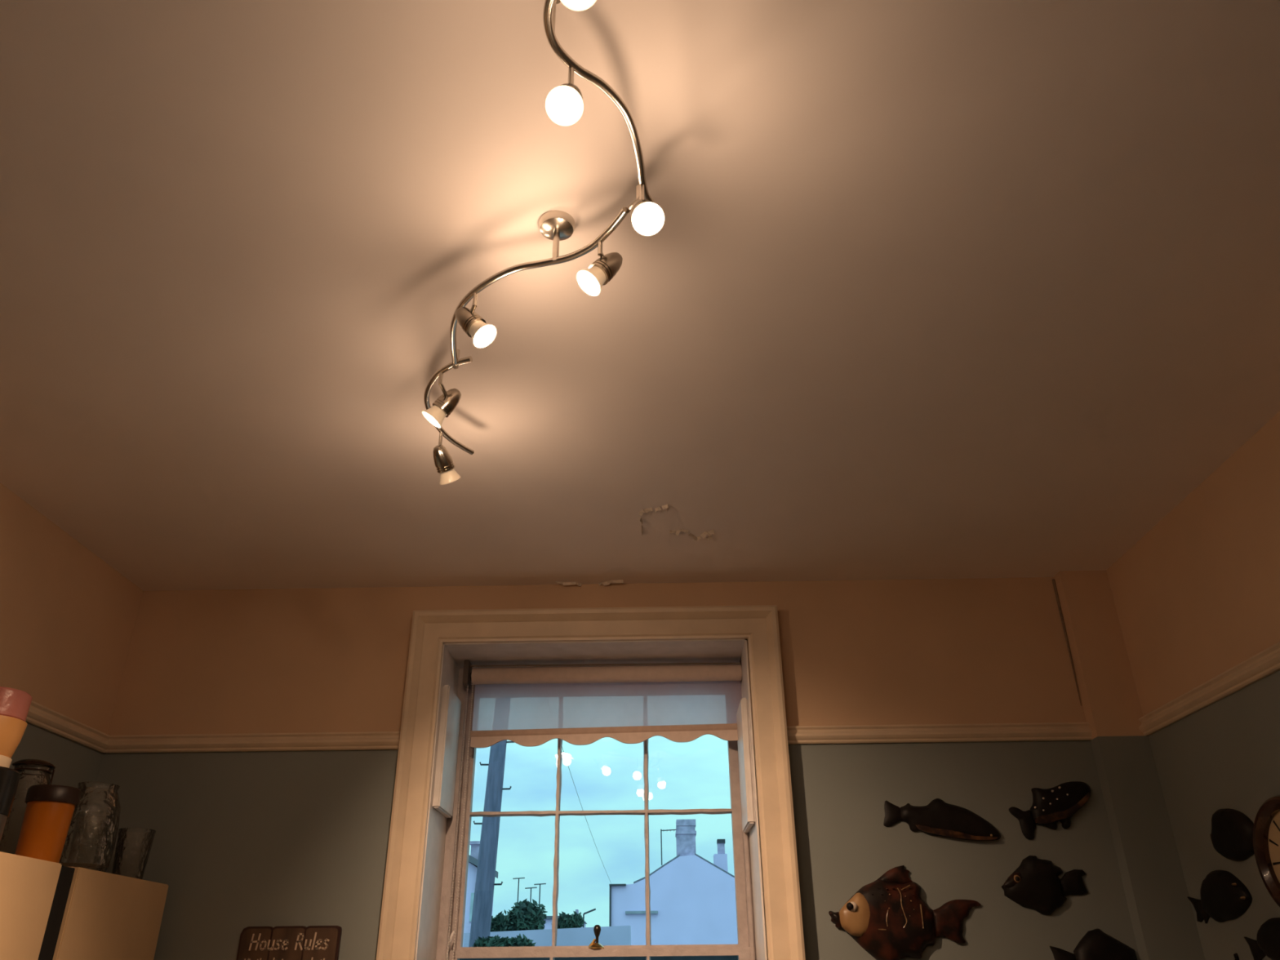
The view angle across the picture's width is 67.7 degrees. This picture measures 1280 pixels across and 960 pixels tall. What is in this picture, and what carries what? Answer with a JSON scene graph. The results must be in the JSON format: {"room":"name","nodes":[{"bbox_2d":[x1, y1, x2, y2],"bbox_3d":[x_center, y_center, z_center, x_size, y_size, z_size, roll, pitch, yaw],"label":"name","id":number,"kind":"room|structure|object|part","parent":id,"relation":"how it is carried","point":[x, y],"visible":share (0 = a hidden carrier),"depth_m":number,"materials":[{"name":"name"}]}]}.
{"room":"kitchen","nodes":[
{"label":"kitchen","id":0,"kind":"room"},
{"bbox_2d":[0,482,142,862],"bbox_3d":[-1.923,0.347,0.420,0.200,2.712,5.400,-1,-28,1],"label":"wall","id":1,"kind":"structure","parent":0,"point":[68,617],"depth_m":2.94,"materials":[{"name":"beige paint"}]},
{"bbox_2d":[0,851,62,959],"bbox_3d":[-1.612,1.153,1.958,0.363,0.748,0.643,-1,-28,1],"label":"upper cabinet","id":2,"kind":"object","parent":1,"relation":"attached to","point":[28,885],"visible":1,"depth_m":2.26,"materials":[{"name":"laminate"}]},
{"bbox_2d":[0,766,20,841],"bbox_3d":[-1.549,0.755,2.193,0.178,0.176,0.178,-1,-28,1],"label":"tin","id":3,"kind":"object","parent":2,"relation":"on","point":[9,778],"visible":1,"depth_m":2.21,"materials":[{"name":"metal"}]},
{"bbox_2d":[0,754,12,768],"bbox_3d":[-1.550,0.664,2.241,0.126,0.029,0.126,-1,-28,1],"label":"bowl","id":4,"kind":"object","parent":3,"relation":"on","point":[5,762],"visible":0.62,"depth_m":2.24,"materials":[{"name":"ceramic"}]},
{"bbox_2d":[0,715,27,758],"bbox_3d":[-1.551,0.613,2.268,0.146,0.086,0.146,-1,-28,1],"label":"bowl","id":5,"kind":"object","parent":4,"relation":"on","point":[12,730],"visible":0.92,"depth_m":2.25,"materials":[{"name":"ceramic"}]},
{"bbox_2d":[0,686,32,721],"bbox_3d":[-1.552,0.546,2.303,0.136,0.066,0.136,-1,-28,1],"label":"bowl","id":6,"kind":"object","parent":5,"relation":"on","point":[14,703],"visible":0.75,"depth_m":2.28,"materials":[{"name":"ceramic"}]},
{"bbox_3d":[-1.550,0.722,2.211,0.178,0.101,0.178,-1,-28,1],"label":"lid","id":7,"kind":"part","parent":3,"relation":"part of","materials":[{"name":"silver metal"}]},
{"bbox_2d":[0,759,55,844],"bbox_3d":[-1.692,0.913,2.609,0.108,0.285,0.108,13,-31,-24],"label":"jar","id":8,"kind":"object","parent":2,"relation":"on","point":[46,767],"visible":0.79,"depth_m":2.64,"materials":[{"name":"clear glass"}]},
{"bbox_3d":[-1.694,0.795,2.671,0.098,0.019,0.098,-1,-28,1],"label":"lid","id":9,"kind":"part","parent":8,"relation":"part of","materials":[{"name":"brown wood"}]},
{"bbox_2d":[14,784,81,862],"bbox_3d":[-1.544,0.898,2.482,0.125,0.190,0.125,-1,-28,1],"label":"canister","id":10,"kind":"object","parent":2,"relation":"on","point":[50,808],"visible":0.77,"depth_m":2.45,"materials":[{"name":"orange plastic"}]},
{"bbox_3d":[-1.545,0.833,2.516,0.125,0.042,0.125,-1,-28,1],"label":"lid","id":11,"kind":"part","parent":10,"relation":"part of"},
{"bbox_2d":[37,866,75,959],"bbox_3d":[-1.626,1.323,2.276,0.323,0.744,0.076,-1,-28,1],"label":"filler panel","id":12,"kind":"object","parent":1,"relation":"attached to","point":[54,922],"visible":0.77,"depth_m":2.40,"materials":[{"name":"black wood"}]},
{"bbox_2d":[25,700,109,753],"bbox_3d":[-1.819,-0.372,0.795,0.024,0.058,5.400,-1,-28,1],"label":"trim","id":13,"kind":"structure","parent":1,"relation":"attached to","point":[38,715],"depth_m":2.95,"materials":[{"name":"beige paint"}]},
{"bbox_2d":[52,866,168,959],"bbox_3d":[-1.601,1.459,2.539,0.363,0.748,0.515,-1,-28,1],"label":"upper cabinet","id":14,"kind":"object","parent":1,"relation":"attached to","point":[107,916],"visible":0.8,"depth_m":2.62,"materials":[{"name":"laminate"}]},
{"bbox_2d":[67,811,110,870],"bbox_3d":[-1.642,1.089,2.837,0.097,0.185,0.097,-1,-28,1],"label":"glass","id":15,"kind":"object","parent":14,"relation":"on","point":[71,859],"visible":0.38,"depth_m":2.83,"materials":[{"name":"clear glass"}]},
{"bbox_2d":[59,782,120,871],"bbox_3d":[-1.560,0.986,2.700,0.155,0.238,0.152,-1,-28,1],"label":"glass vase","id":16,"kind":"object","parent":14,"relation":"on","point":[111,830],"visible":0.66,"depth_m":2.70,"materials":[{"name":"glass"}]},
{"bbox_2d":[111,827,155,879],"bbox_3d":[-1.550,1.147,2.912,0.105,0.150,0.105,-1,-28,1],"label":"glass tumbler","id":17,"kind":"object","parent":14,"relation":"on","point":[122,834],"visible":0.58,"depth_m":2.90,"materials":[{"name":"clear glass"}]},
{"bbox_2d":[75,577,1139,959],"bbox_3d":[-0.060,1.656,2.950,3.828,2.712,0.360,-1,-28,1],"label":"wall","id":18,"kind":"structure","parent":0,"point":[242,840],"depth_m":3.14,"materials":[{"name":"beige paint"}]},
{"bbox_2d":[102,731,399,753],"bbox_3d":[-1.284,0.869,3.170,1.001,0.058,0.024,-1,-28,1],"label":"trim","id":19,"kind":"structure","parent":18,"relation":"attached to","point":[370,740],"depth_m":3.16,"materials":[{"name":"beige paint"}]},
{"bbox_2d":[235,925,342,959],"bbox_3d":[-1.059,1.502,2.837,0.304,0.319,0.016,-1,-28,1],"label":"wooden sign","id":20,"kind":"object","parent":18,"relation":"attached to","point":[286,942],"visible":1,"depth_m":2.88,"materials":[{"name":"brown wood"}]},
{"bbox_2d":[376,604,805,959],"bbox_3d":[-0.147,1.364,2.864,1.264,2.050,0.066,-1,-28,1],"label":"trim","id":21,"kind":"structure","parent":18,"relation":"attached to","point":[758,624],"depth_m":3.15,"materials":[{"name":"beige paint"}]},
{"bbox_2d":[415,639,767,959],"bbox_3d":[-0.146,1.479,3.016,1.095,1.908,0.410,-1,-28,1],"label":"window","id":22,"kind":"structure","parent":18,"relation":"in","point":[433,934],"depth_m":3.26,"materials":[{"name":"paint"}]},
{"bbox_3d":[-0.662,0.934,3.287,0.024,0.405,0.225,-1,-28,1],"label":"shutter panel","id":23,"kind":"part","parent":22,"relation":"part of","materials":[{"name":"white paint"}]},
{"bbox_2d":[446,657,742,959],"bbox_3d":[-0.127,1.345,3.141,1.011,1.542,0.069,-1,-28,1],"label":"roller blind","id":24,"kind":"object","parent":22,"relation":"attached to","point":[527,707],"visible":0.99,"depth_m":3.44,"materials":[{"name":"fabric"}]},
{"bbox_3d":[-0.607,1.365,3.129,0.023,1.504,0.005,-1,-28,1],"label":"bead chain","id":25,"kind":"part","parent":24,"relation":"part of","materials":[{"name":"white plastic"}]},
{"bbox_3d":[-0.127,0.672,3.477,0.994,0.009,0.006,-1,-28,1],"label":"rod","id":26,"kind":"part","parent":24,"relation":"part of","materials":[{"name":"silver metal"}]},
{"bbox_3d":[-0.141,1.501,3.157,0.025,0.056,0.025,-1,-28,1],"label":"knob","id":27,"kind":"part","parent":22,"relation":"part of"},
{"bbox_3d":[-0.132,1.951,2.923,0.990,0.926,0.040,-1,-28,1],"label":"sash","id":28,"kind":"part","parent":22,"relation":"part of","materials":[{"name":"paint"}]},
{"bbox_3d":[0.358,0.971,3.248,0.024,0.405,0.225,-1,-28,1],"label":"shutter panel","id":29,"kind":"part","parent":22,"relation":"part of","materials":[{"name":"white paint"}]},
{"bbox_2d":[828,865,981,959],"bbox_3d":[0.806,1.309,2.877,0.464,0.281,0.061,-1,-28,1],"label":"fish","id":30,"kind":"object","parent":18,"relation":"attached to","point":[888,917],"visible":1,"depth_m":2.87},
{"bbox_2d":[786,722,1092,744],"bbox_3d":[0.980,0.833,3.145,1.000,0.058,0.024,-1,-28,1],"label":"trim","id":31,"kind":"structure","parent":18,"relation":"attached to","point":[1037,731],"depth_m":3.14,"materials":[{"name":"beige paint"}]},
{"bbox_2d":[883,798,1000,840],"bbox_3d":[0.952,1.071,3.016,0.362,0.130,0.031,-1,-28,1],"label":"fish","id":32,"kind":"object","parent":18,"relation":"attached to","point":[937,818],"visible":1,"depth_m":3.01},
{"bbox_2d":[1001,855,1088,915],"bbox_3d":[1.244,1.237,2.920,0.266,0.169,0.039,-1,-28,1],"label":"fish","id":33,"kind":"object","parent":18,"relation":"attached to","point":[1036,884],"visible":1,"depth_m":2.92},
{"bbox_2d":[1008,781,1090,839],"bbox_3d":[1.309,1.044,3.024,0.271,0.174,0.030,-1,-28,1],"label":"fish","id":34,"kind":"object","parent":18,"relation":"attached to","point":[1060,802],"visible":1,"depth_m":3.02},
{"bbox_2d":[1049,928,1137,959],"bbox_3d":[1.349,1.413,2.829,0.253,0.151,0.032,-1,-28,1],"label":"fish","id":35,"kind":"object","parent":18,"relation":"attached to","point":[1095,944],"visible":1,"depth_m":2.83},
{"bbox_2d":[0,0,1279,591],"bbox_3d":[-0.121,-0.906,1.133,3.828,0.164,5.960,-1,-28,1],"label":"ceiling","id":36,"kind":"structure","parent":0,"point":[925,289],"depth_m":1.94,"materials":[{"name":"paint"}]},
{"bbox_2d":[422,0,664,484],"bbox_3d":[-0.193,-0.358,1.791,0.292,0.220,1.401,9,-29,-18],"label":"track light","id":37,"kind":"object","parent":36,"relation":"attached to","point":[564,104],"visible":1,"depth_m":1.69,"materials":[{"name":"silver metal"}]},
{"bbox_3d":[-0.452,-0.133,2.078,0.037,0.028,0.046,-1,-28,1],"label":"glass","id":38,"kind":"part","parent":37,"relation":"part of","materials":[{"name":"white glass"}]},
{"bbox_3d":[-0.472,-0.084,2.272,0.008,0.074,0.017,-23,-35,36],"label":"stem","id":39,"kind":"part","parent":37,"relation":"part of","materials":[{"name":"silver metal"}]},
{"bbox_3d":[-0.425,-0.203,2.078,0.008,0.044,0.062,-5,-28,8],"label":"stem","id":40,"kind":"part","parent":37,"relation":"part of","materials":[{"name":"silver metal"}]},
{"bbox_3d":[-0.321,-0.334,1.830,0.008,0.046,0.044,13,-30,-24],"label":"stem","id":41,"kind":"part","parent":37,"relation":"part of","materials":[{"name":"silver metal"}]},
{"bbox_3d":[-0.296,-0.274,1.813,0.036,0.030,0.045,-1,-28,1],"label":"glass","id":42,"kind":"part","parent":37,"relation":"part of","materials":[{"name":"white glass"}]},
{"bbox_3d":[-0.155,-0.432,1.766,0.011,0.074,0.012,-1,-28,1],"label":"drop stem","id":43,"kind":"part","parent":37,"relation":"part of","materials":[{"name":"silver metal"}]},
{"bbox_3d":[-0.124,-0.660,1.354,0.032,0.094,0.032,-1,-28,1],"label":"drop stem","id":44,"kind":"part","parent":37,"relation":"part of","materials":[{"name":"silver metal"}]},
{"bbox_3d":[-0.103,-0.513,1.308,0.046,0.024,0.040,-1,-28,1],"label":"glass","id":45,"kind":"part","parent":37,"relation":"part of","materials":[{"name":"white glass"}]},
{"bbox_3d":[-0.100,-0.569,1.366,0.008,0.064,0.013,17,-32,-30],"label":"stem","id":46,"kind":"part","parent":37,"relation":"part of","materials":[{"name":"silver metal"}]},
{"bbox_3d":[-0.075,-0.595,1.153,0.046,0.020,0.042,-1,-28,1],"label":"glass","id":47,"kind":"part","parent":37,"relation":"part of","materials":[{"name":"white glass"}]},
{"bbox_3d":[-0.089,-0.347,1.678,0.037,0.028,0.045,-1,-28,1],"label":"glass","id":48,"kind":"part","parent":37,"relation":"part of","materials":[{"name":"white glass"}]},
{"bbox_3d":[-0.065,-0.404,1.702,0.008,0.044,0.032,-16,-31,27],"label":"stem","id":49,"kind":"part","parent":37,"relation":"part of","materials":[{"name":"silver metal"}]},
{"bbox_3d":[-0.015,-0.467,1.635,0.009,0.013,0.079,20,-34,-34],"label":"link rod","id":50,"kind":"part","parent":37,"relation":"part of","materials":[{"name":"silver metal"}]},
{"bbox_3d":[0.004,-0.464,1.567,0.009,0.065,0.009,-1,-28,1],"label":"stem","id":51,"kind":"part","parent":37,"relation":"part of","materials":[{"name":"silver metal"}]},
{"bbox_3d":[0.012,-0.412,1.504,0.045,0.028,0.038,-1,-28,1],"label":"glass","id":52,"kind":"part","parent":37,"relation":"part of","materials":[{"name":"white glass"}]},
{"bbox_2d":[1052,570,1204,959],"bbox_3d":[1.564,1.533,2.748,0.171,2.712,0.059,-1,-28,1],"label":"wall","id":53,"kind":"structure","parent":0,"point":[1163,922],"depth_m":3.03,"materials":[{"name":"beige paint"}]},
{"bbox_2d":[1106,411,1279,959],"bbox_3d":[1.704,0.288,0.381,0.200,2.712,5.400,-1,-28,1],"label":"wall","id":54,"kind":"structure","parent":0,"point":[1197,597],"depth_m":2.71,"materials":[{"name":"beige paint"}]},
{"bbox_2d":[1138,641,1279,735],"bbox_3d":[1.584,-0.441,0.733,0.024,0.058,5.342,-1,-28,1],"label":"trim","id":55,"kind":"structure","parent":54,"relation":"attached to","point":[1265,663],"depth_m":2.69,"materials":[{"name":"beige paint"}]},
{"bbox_2d":[1187,870,1252,923],"bbox_3d":[1.629,1.183,2.711,0.030,0.132,0.336,-1,-28,1],"label":"fish","id":56,"kind":"object","parent":54,"relation":"attached to","point":[1224,897],"visible":1,"depth_m":2.66},
{"bbox_2d":[1209,808,1254,861],"bbox_3d":[1.625,0.965,2.612,0.028,0.140,0.257,-1,-28,1],"label":"fish","id":57,"kind":"object","parent":54,"relation":"attached to","point":[1231,835],"visible":0.81,"depth_m":2.60},
{"bbox_2d":[1233,953,1239,959],"bbox_3d":[1.636,1.347,2.632,0.019,0.075,0.093,-1,-28,1],"label":"fish","id":58,"kind":"object","parent":54,"relation":"attached to","point":[1236,956],"visible":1,"depth_m":2.63},
{"bbox_2d":[1244,917,1279,959],"bbox_3d":[1.628,1.193,2.458,0.026,0.116,0.276,-1,-28,1],"label":"fish","id":59,"kind":"object","parent":54,"relation":"attached to","point":[1267,943],"visible":1,"depth_m":2.46},
{"bbox_2d":[1253,795,1279,906],"bbox_3d":[1.618,0.936,2.358,0.033,0.302,0.302,-1,-28,1],"label":"wall clock","id":60,"kind":"object","parent":54,"relation":"attached to","point":[1266,828],"visible":1,"depth_m":2.46,"materials":[{"name":"brown wood"}]},
{"label":"outside","id":61,"kind":"structure","parent":0,"visible":0},
{"bbox_3d":[1.248,35.444,62.462,120.000,0.200,136.420,-1,-28,1],"label":"ground","id":62,"kind":"structure","parent":61,"visible":0},
{"bbox_2d":[462,840,497,943],"bbox_3d":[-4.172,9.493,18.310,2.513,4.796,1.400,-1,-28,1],"label":"house","id":63,"kind":"structure","parent":62,"relation":"on","point":[473,857],"depth_m":18.56,"materials":[{"name":"paint"}]},
{"bbox_2d":[468,739,514,946],"bbox_3d":[-1.938,4.838,12.182,0.561,7.309,0.256,-1,-28,1],"label":"telegraph pole","id":64,"kind":"object","parent":62,"relation":"on","point":[481,922],"visible":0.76,"depth_m":12.15,"materials":[{"name":"wood"}]},
{"bbox_2d":[561,746,610,881],"bbox_3d":[-1.413,8.762,25.305,0.008,1.466,26.701,-1,-28,1],"label":"overhead wire","id":65,"kind":"object","parent":64,"relation":"attached to","point":[562,746],"visible":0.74,"depth_m":22.98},
{"bbox_2d":[490,911,503,932],"bbox_3d":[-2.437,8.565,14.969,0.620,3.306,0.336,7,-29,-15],"label":"bush","id":66,"kind":"object","parent":62,"relation":"on","point":[495,922],"visible":0.32,"depth_m":15.61,"materials":[{"name":"green plant"}]},
{"bbox_2d":[471,933,535,946],"bbox_3d":[-1.540,6.381,10.231,0.749,2.754,0.400,-1,-28,1],"label":"hedge","id":67,"kind":"object","parent":62,"relation":"on","point":[490,941],"visible":0.49,"depth_m":10.77,"materials":[{"name":"green plant"}]},
{"bbox_2d":[499,898,546,931],"bbox_3d":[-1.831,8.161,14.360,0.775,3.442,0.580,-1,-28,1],"label":"bush","id":68,"kind":"object","parent":62,"relation":"on","point":[525,916],"visible":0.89,"depth_m":14.93,"materials":[{"name":"green plant"}]},
{"bbox_2d":[462,925,631,946],"bbox_3d":[-1.306,7.749,13.070,2.372,2.957,0.300,-1,-28,1],"label":"wall","id":69,"kind":"structure","parent":62,"relation":"on","point":[617,935],"depth_m":13.56,"materials":[{"name":"white paint"}]},
{"bbox_2d":[512,877,595,929],"bbox_3d":[-5.474,27.702,56.162,5.898,7.776,5.400,-1,-28,1],"label":"antennas","id":70,"kind":"object","parent":62,"relation":"on","point":[548,925],"visible":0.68,"depth_m":55.73,"materials":[{"name":"metal"}]},
{"bbox_2d":[557,911,584,928],"bbox_3d":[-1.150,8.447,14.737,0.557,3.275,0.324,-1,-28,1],"label":"bush","id":71,"kind":"object","parent":62,"relation":"on","point":[575,920],"visible":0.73,"depth_m":15.37,"materials":[{"name":"green plant"}]},
{"bbox_2d":[459,955,737,959],"bbox_3d":[-0.321,6.038,9.403,3.310,2.559,0.330,-1,-28,1],"label":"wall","id":72,"kind":"structure","parent":62,"relation":"on","point":[671,957],"depth_m":9.84,"materials":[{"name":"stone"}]},
{"bbox_2d":[608,819,737,945],"bbox_3d":[2.541,19.073,40.120,7.269,7.988,9.150,-1,-28,1],"label":"house","id":73,"kind":"structure","parent":62,"relation":"on","point":[692,901],"depth_m":36.66,"materials":[{"name":"paint"}]},
{"bbox_2d":[717,843,724,853],"bbox_3d":[3.374,15.342,39.747,0.287,0.446,0.350,-1,-28,1],"label":"chimney pot","id":74,"kind":"object","parent":73,"relation":"on","point":[721,846],"depth_m":39.58,"materials":[{"name":"ceramic"}]}
]}

